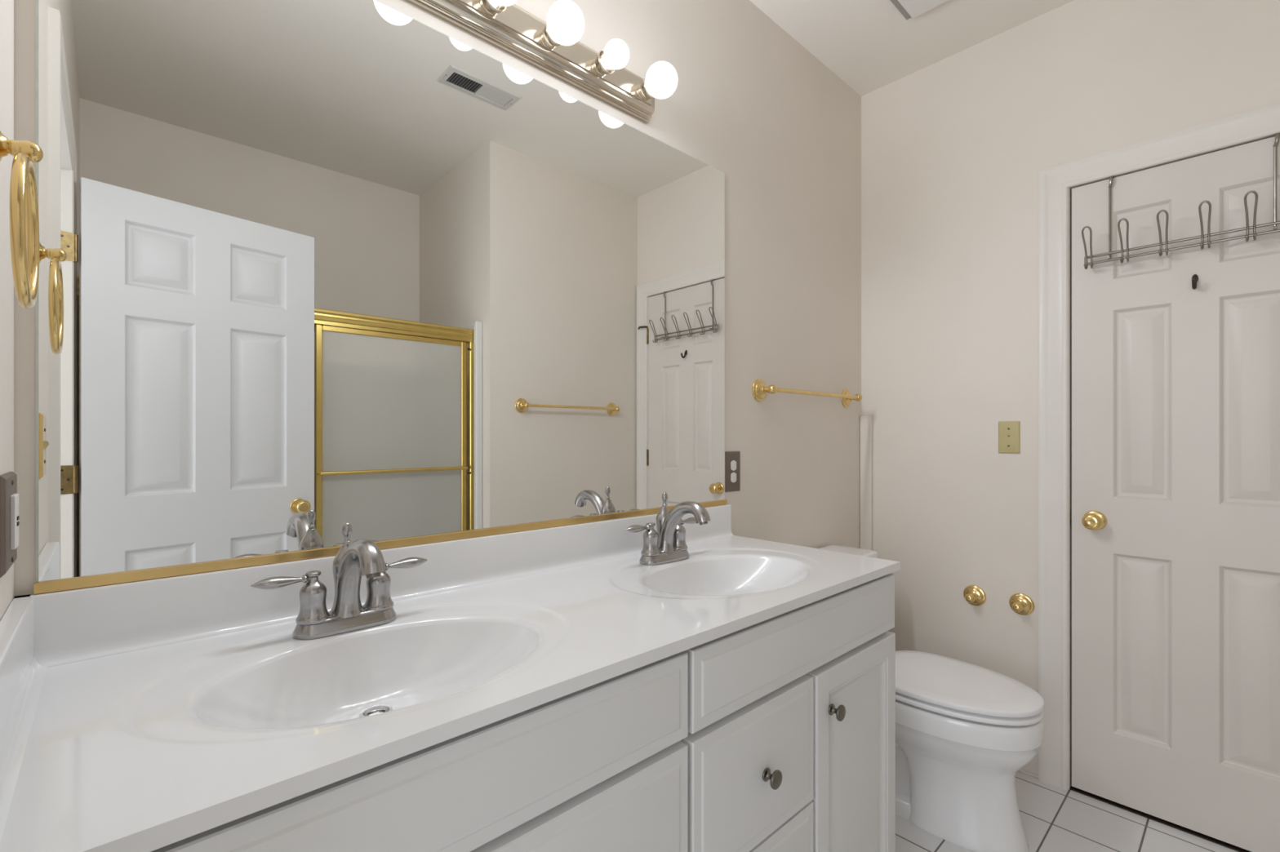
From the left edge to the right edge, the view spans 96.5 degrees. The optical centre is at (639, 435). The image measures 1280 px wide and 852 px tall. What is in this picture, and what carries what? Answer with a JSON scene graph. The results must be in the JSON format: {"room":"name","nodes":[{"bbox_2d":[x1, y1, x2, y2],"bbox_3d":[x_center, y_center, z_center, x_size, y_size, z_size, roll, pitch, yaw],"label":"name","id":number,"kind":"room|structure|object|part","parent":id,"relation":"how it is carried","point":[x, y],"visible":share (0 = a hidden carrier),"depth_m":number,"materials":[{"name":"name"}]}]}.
{"room":"bathroom","nodes":[
{"label":"bathroom","id":0,"kind":"room"},
{"bbox_2d":[0,0,13,621],"bbox_3d":[-0.062,-0.134,-0.163,0.120,2.671,2.720,0,0,-43],"label":"wall","id":1,"kind":"structure","parent":0,"point":[6,6],"depth_m":0.73,"materials":[{"name":"beige paint"}]},
{"bbox_2d":[0,471,18,577],"bbox_3d":[-0.789,0.108,0.718,0.012,0.120,0.116,0,0,-43],"label":"outlet","id":2,"kind":"object","parent":1,"relation":"attached to","point":[9,497],"visible":1,"depth_m":0.69,"materials":[{"name":"white plastic"}]},
{"bbox_2d":[10,493,18,550],"bbox_3d":[-0.787,0.108,0.719,0.005,0.067,0.034,0,0,-43],"label":"receptacle","id":3,"kind":"object","parent":2,"relation":"attached to","point":[14,497],"depth_m":0.71,"materials":[{"name":"white plastic"}]},
{"bbox_2d":[0,130,43,308],"bbox_3d":[-0.676,-0.241,0.618,0.042,0.202,0.164,0,0,-43],"label":"towel ring","id":4,"kind":"object","parent":1,"relation":"attached to","point":[24,203],"visible":1,"depth_m":0.60,"materials":[{"name":"gold metal"}]},
{"bbox_3d":[-0.672,-0.311,0.622,0.032,0.022,0.022,0,0,-43],"label":"post","id":5,"kind":"part","parent":4,"relation":"part of","materials":[{"name":"gold metal"}]},
{"bbox_2d":[13,0,861,597],"bbox_3d":[0.106,-0.134,1.766,2.750,2.671,0.120,0,0,-43],"label":"wall","id":6,"kind":"structure","parent":0,"point":[749,102],"depth_m":1.98,"materials":[{"name":"beige paint"}]},
{"bbox_2d":[13,504,733,666],"bbox_3d":[-0.280,0.271,1.303,1.554,0.100,0.033,0,0,-43],"label":"backsplash","id":7,"kind":"structure","parent":6,"relation":"attached to","point":[70,626],"depth_m":0.97,"materials":[{"name":"stone"}]},
{"bbox_2d":[34,0,727,595],"bbox_3d":[-0.284,-0.312,1.314,1.525,1.065,0.011,0,0,-43],"label":"wall mirror","id":8,"kind":"object","parent":6,"relation":"attached to","point":[308,269],"visible":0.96,"depth_m":1.06,"materials":[{"name":"clear glass"}]},
{"bbox_2d":[406,0,677,122],"bbox_3d":[-0.241,-0.931,1.262,0.853,0.110,0.146,0,0,-43],"label":"vanity light","id":9,"kind":"object","parent":6,"relation":"attached to","point":[553,46],"visible":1,"depth_m":1.34,"materials":[{"name":"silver metal"}]},
{"bbox_3d":[-0.289,-0.931,1.194,0.063,0.063,0.086,0,0,-43],"label":"bulb","id":10,"kind":"part","parent":9,"relation":"part of","materials":[{"name":"white glass"}]},
{"bbox_3d":[-0.266,-0.931,1.289,0.813,0.053,0.004,0,0,-43],"label":"plate","id":11,"kind":"part","parent":9,"relation":"part of","materials":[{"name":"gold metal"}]},
{"bbox_3d":[-0.172,-0.931,1.294,0.085,0.085,0.098,0,0,-43],"label":"bulb","id":12,"kind":"part","parent":9,"relation":"part of","materials":[{"name":"white glass"}]},
{"bbox_3d":[-0.065,-0.931,1.403,0.063,0.063,0.086,0,0,-43],"label":"bulb","id":13,"kind":"part","parent":9,"relation":"part of","materials":[{"name":"white glass"}]},
{"bbox_3d":[0.052,-0.931,1.502,0.085,0.085,0.098,0,0,-43],"label":"bulb","id":14,"kind":"part","parent":9,"relation":"part of","materials":[{"name":"white glass"}]},
{"bbox_2d":[724,451,740,492],"bbox_3d":[0.303,0.117,1.861,0.079,0.131,0.009,0,0,-43],"label":"outlet","id":15,"kind":"object","parent":6,"relation":"attached to","point":[732,459],"visible":1,"depth_m":1.86,"materials":[{"name":"brown plastic"}]},
{"bbox_2d":[730,460,736,471],"bbox_3d":[0.305,0.097,1.859,0.027,0.033,0.003,0,0,-43],"label":"receptacle","id":16,"kind":"object","parent":15,"relation":"attached to","point":[733,463],"depth_m":1.86,"materials":[{"name":"white plastic"}]},
{"bbox_2d":[730,472,736,482],"bbox_3d":[0.305,0.136,1.859,0.027,0.033,0.003,0,0,-43],"label":"receptacle","id":17,"kind":"object","parent":15,"relation":"attached to","point":[733,475],"depth_m":1.86,"materials":[{"name":"white plastic"}]},
{"bbox_2d":[751,379,862,407],"bbox_3d":[0.656,-0.156,2.147,0.689,0.077,0.070,0,0,-43],"label":"towel bar","id":18,"kind":"object","parent":6,"relation":"attached to","point":[759,390],"visible":1,"depth_m":2.00,"materials":[{"name":"gold metal"}]},
{"bbox_3d":[0.439,-0.156,1.931,0.031,0.031,0.048,0,0,-43],"label":"post","id":19,"kind":"part","parent":18,"relation":"part of","materials":[{"name":"gold metal"}]},
{"bbox_3d":[0.669,-0.156,2.133,0.612,0.015,0.015,0,0,-43],"label":"rail","id":20,"kind":"part","parent":18,"relation":"part of","materials":[{"name":"gold metal"}]},
{"bbox_3d":[0.888,-0.156,2.347,0.031,0.031,0.048,0,0,-43],"label":"post","id":21,"kind":"part","parent":18,"relation":"part of","materials":[{"name":"gold metal"}]},
{"bbox_2d":[749,0,1073,96],"bbox_3d":[0.257,-1.520,0.133,4.750,0.100,2.720,0,0,-43],"label":"ceiling","id":22,"kind":"structure","parent":0,"point":[869,45],"depth_m":2.07,"materials":[{"name":"paint"}]},
{"bbox_2d":[890,0,947,19],"bbox_3d":[0.924,-1.458,1.786,0.300,0.024,0.300,0,0,-43],"label":"exhaust fan","id":23,"kind":"object","parent":22,"relation":"attached to","point":[908,9],"visible":1,"depth_m":1.92,"materials":[{"name":"white plastic"}]},
{"bbox_2d":[895,771,1237,851],"bbox_3d":[0.257,1.251,0.133,4.750,0.100,2.720,0,0,-43],"label":"floor","id":24,"kind":"structure","parent":0,"point":[1054,819],"depth_m":1.74,"materials":[{"name":"white tile"}]},
{"bbox_2d":[151,571,895,851],"bbox_3d":[-0.098,0.770,1.102,1.544,0.862,0.572,0,0,-43],"label":"vanity cabinet","id":25,"kind":"object","parent":24,"relation":"on","point":[777,734],"visible":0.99,"depth_m":0.89,"materials":[{"name":"white wood"}]},
{"bbox_2d":[0,504,900,851],"bbox_3d":[-0.103,0.334,1.113,1.556,0.225,0.552,0,0,-43],"label":"countertop","id":26,"kind":"structure","parent":25,"relation":"on","point":[150,715],"depth_m":0.84,"materials":[{"name":"stone"}]},
{"bbox_2d":[250,522,427,639],"bbox_3d":[-0.491,0.233,0.949,0.205,0.176,0.204,0,0,-1],"label":"faucet","id":27,"kind":"object","parent":26,"relation":"on","point":[359,558],"visible":1,"depth_m":0.93,"materials":[{"name":"silver metal"}]},
{"bbox_3d":[-0.560,0.229,0.898,0.086,0.019,0.025,0,0,-43],"label":"lever","id":28,"kind":"part","parent":27,"relation":"part of","materials":[{"name":"silver metal"}]},
{"bbox_3d":[-0.530,0.260,0.928,0.049,0.078,0.049,0,0,-43],"label":"handle","id":29,"kind":"part","parent":27,"relation":"part of","materials":[{"name":"silver metal"}]},
{"bbox_3d":[-0.493,0.309,0.962,0.159,0.025,0.058,0,0,-43],"label":"plate","id":30,"kind":"part","parent":27,"relation":"part of","materials":[{"name":"silver metal"}]},
{"bbox_3d":[-0.493,0.165,0.962,0.016,0.040,0.016,0,0,-43],"label":"lift rod","id":31,"kind":"part","parent":27,"relation":"part of","materials":[{"name":"silver metal"}]},
{"bbox_3d":[-0.453,0.231,0.919,0.055,0.138,0.179,0,0,-43],"label":"spout","id":32,"kind":"part","parent":27,"relation":"part of","materials":[{"name":"silver metal"}]},
{"bbox_3d":[-0.456,0.260,0.997,0.049,0.078,0.049,0,0,-43],"label":"handle","id":33,"kind":"part","parent":27,"relation":"part of","materials":[{"name":"silver metal"}]},
{"bbox_3d":[-0.423,0.230,1.025,0.086,0.019,0.025,0,0,-43],"label":"lever","id":34,"kind":"part","parent":27,"relation":"part of","materials":[{"name":"silver metal"}]},
{"bbox_2d":[198,622,537,729],"bbox_3d":[-0.356,0.387,0.823,0.443,0.118,0.316,0,0,-43],"label":"basin","id":35,"kind":"object","parent":26,"relation":"in","point":[340,681],"depth_m":0.91,"materials":[{"name":"white ceramic"}]},
{"bbox_2d":[626,492,710,565],"bbox_3d":[0.066,0.233,1.466,0.205,0.176,0.204,0,0,-1],"label":"faucet","id":36,"kind":"object","parent":26,"relation":"on","point":[668,544],"visible":1,"depth_m":1.44,"materials":[{"name":"silver metal"}]},
{"bbox_3d":[-0.003,0.229,1.415,0.086,0.019,0.025,0,0,-43],"label":"lever","id":37,"kind":"part","parent":36,"relation":"part of","materials":[{"name":"silver metal"}]},
{"bbox_3d":[0.027,0.260,1.445,0.049,0.078,0.049,0,0,-43],"label":"handle","id":38,"kind":"part","parent":36,"relation":"part of","materials":[{"name":"silver metal"}]},
{"bbox_3d":[0.064,0.309,1.480,0.159,0.025,0.058,0,0,-43],"label":"plate","id":39,"kind":"part","parent":36,"relation":"part of","materials":[{"name":"silver metal"}]},
{"bbox_3d":[0.064,0.165,1.480,0.016,0.040,0.016,0,0,-43],"label":"lift rod","id":40,"kind":"part","parent":36,"relation":"part of","materials":[{"name":"silver metal"}]},
{"bbox_3d":[0.102,0.260,1.514,0.049,0.078,0.049,0,0,-43],"label":"handle","id":41,"kind":"part","parent":36,"relation":"part of","materials":[{"name":"silver metal"}]},
{"bbox_3d":[0.104,0.231,1.436,0.055,0.138,0.179,0,0,-43],"label":"spout","id":42,"kind":"part","parent":36,"relation":"part of","materials":[{"name":"silver metal"}]},
{"bbox_3d":[0.134,0.230,1.542,0.086,0.019,0.025,0,0,-43],"label":"lever","id":43,"kind":"part","parent":36,"relation":"part of","materials":[{"name":"silver metal"}]},
{"bbox_2d":[645,559,805,595],"bbox_3d":[0.207,0.387,1.345,0.443,0.118,0.316,0,0,-43],"label":"basin","id":44,"kind":"object","parent":26,"relation":"in","point":[684,577],"depth_m":1.48,"materials":[{"name":"white ceramic"}]},
{"bbox_3d":[-0.065,0.623,0.798,0.370,0.252,0.028,0,0,-43],"label":"drawer","id":45,"kind":"part","parent":25,"relation":"part of","materials":[{"name":"white wood"}]},
{"bbox_3d":[0.214,0.623,1.058,0.371,0.252,0.028,0,0,-43],"label":"drawer","id":46,"kind":"part","parent":25,"relation":"part of","materials":[{"name":"white wood"}]},
{"bbox_3d":[0.242,0.626,1.046,0.033,0.033,0.028,0,0,-43],"label":"knob","id":47,"kind":"part","parent":25,"relation":"part of","materials":[{"name":"silver metal"}]},
{"bbox_3d":[0.214,0.839,1.058,0.371,0.170,0.028,0,0,-43],"label":"drawer","id":48,"kind":"part","parent":25,"relation":"part of","materials":[{"name":"white wood"}]},
{"bbox_3d":[0.416,0.583,1.208,0.033,0.033,0.028,0,0,-43],"label":"knob","id":49,"kind":"part","parent":25,"relation":"part of","materials":[{"name":"silver metal"}]},
{"bbox_3d":[0.496,0.798,1.319,0.378,0.601,0.028,0,0,-43],"label":"cabinet door","id":50,"kind":"part","parent":25,"relation":"part of","materials":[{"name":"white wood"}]},
{"bbox_2d":[817,545,1044,851],"bbox_3d":[0.888,0.819,1.888,0.412,0.764,0.741,0,0,-43],"label":"toilet","id":51,"kind":"object","parent":24,"relation":"on","point":[964,731],"visible":0.62,"depth_m":1.68,"materials":[{"name":"white ceramic"}]},
{"bbox_3d":[0.699,0.451,2.092,0.412,0.028,0.185,0,0,-43],"label":"tank lid","id":52,"kind":"part","parent":51,"relation":"part of","materials":[{"name":"white ceramic"}]},
{"bbox_3d":[0.977,0.797,1.792,0.370,0.015,0.477,0,0,-43],"label":"seat","id":53,"kind":"part","parent":51,"relation":"part of","materials":[{"name":"white plastic"}]},
{"bbox_3d":[0.978,0.771,1.792,0.372,0.022,0.478,0,0,-43],"label":"lid","id":54,"kind":"part","parent":51,"relation":"part of","materials":[{"name":"white plastic"}]},
{"bbox_2d":[1070,786,1250,851],"bbox_3d":[1.710,1.199,1.753,0.118,0.004,0.615,0,0,-43],"label":"threshold","id":55,"kind":"structure","parent":24,"relation":"on","point":[1233,847],"depth_m":1.77,"materials":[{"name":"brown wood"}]},
{"bbox_2d":[861,0,1279,775],"bbox_3d":[1.494,-0.134,1.986,0.120,2.671,1.446,0,0,-43],"label":"wall","id":56,"kind":"structure","parent":0,"point":[953,148],"depth_m":2.14,"materials":[{"name":"beige paint"}]},
{"bbox_2d":[859,415,872,550],"bbox_3d":[0.970,0.558,2.449,0.018,1.286,0.050,0,0,-43],"label":"trim","id":57,"kind":"structure","parent":56,"relation":"attached to","point":[865,422],"depth_m":2.44,"materials":[{"name":"beige paint"}]},
{"bbox_2d":[963,585,986,606],"bbox_3d":[1.234,0.601,2.127,0.068,0.077,0.077,0,0,-43],"label":"post","id":58,"kind":"object","parent":56,"relation":"attached to","point":[974,595],"visible":1,"depth_m":2.13,"materials":[{"name":"gold metal"}]},
{"bbox_3d":[1.226,0.601,2.119,0.046,0.033,0.033,0,0,-43],"label":"post","id":59,"kind":"part","parent":58,"relation":"part of","materials":[{"name":"gold metal"}]},
{"bbox_2d":[998,421,1020,453],"bbox_3d":[1.333,0.006,2.065,0.008,0.116,0.068,0,0,-43],"label":"switch plate","id":60,"kind":"object","parent":56,"relation":"attached to","point":[1009,432],"visible":1,"depth_m":2.06,"materials":[{"name":"gold metal"}]},
{"bbox_2d":[1008,593,1034,615],"bbox_3d":[1.337,0.601,2.016,0.068,0.077,0.077,0,0,-43],"label":"post","id":61,"kind":"object","parent":56,"relation":"attached to","point":[1021,604],"visible":1,"depth_m":2.02,"materials":[{"name":"gold metal"}]},
{"bbox_3d":[1.329,0.601,2.009,0.046,0.033,0.033,0,0,-43],"label":"post","id":62,"kind":"part","parent":61,"relation":"part of","materials":[{"name":"gold metal"}]},
{"bbox_2d":[1017,768,1037,778],"bbox_3d":[1.193,1.196,2.217,0.006,0.010,0.592,0,0,-43],"label":"baseboard","id":63,"kind":"structure","parent":56,"relation":"attached to","point":[1020,770],"depth_m":2.02,"materials":[{"name":"beige paint"}]},
{"bbox_2d":[1037,101,1279,791],"bbox_3d":[1.659,0.139,1.706,0.018,2.125,0.789,0,0,-43],"label":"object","id":64,"kind":"structure","parent":56,"relation":"attached to","point":[1054,182],"depth_m":1.95,"materials":[{"name":"beige paint"}]},
{"bbox_2d":[1068,135,1271,790],"bbox_3d":[1.710,0.175,1.753,0.120,2.052,0.636,0,0,-43],"label":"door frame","id":65,"kind":"structure","parent":56,"relation":"attached to","point":[1257,140],"depth_m":1.94,"materials":[{"name":"beige paint"}]},
{"bbox_2d":[1071,136,1279,851],"bbox_3d":[1.673,0.175,1.687,0.096,2.024,0.660,0,0,-43],"label":"door","id":66,"kind":"structure","parent":65,"relation":"attached to","point":[1175,515],"depth_m":1.74,"materials":[{"name":"beige paint"}]},
{"bbox_3d":[1.481,0.280,1.869,0.061,0.064,0.064,0,0,-43],"label":"knob","id":67,"kind":"part","parent":66,"relation":"part of","materials":[{"name":"gold metal"}]},
{"bbox_2d":[1081,132,1279,269],"bbox_3d":[1.634,-0.695,1.711,0.126,0.301,0.485,0,0,-43],"label":"hook rack","id":68,"kind":"object","parent":66,"relation":"hanging from","point":[1277,135],"visible":1,"depth_m":1.69,"materials":[{"name":"metal"}]},
{"bbox_2d":[1191,274,1198,289],"bbox_3d":[1.649,-0.460,1.700,0.047,0.049,0.014,0,0,-43],"label":"coat hook","id":69,"kind":"object","parent":66,"relation":"attached to","point":[1194,278],"visible":1,"depth_m":1.69,"materials":[{"name":"brown metal"}]}
]}

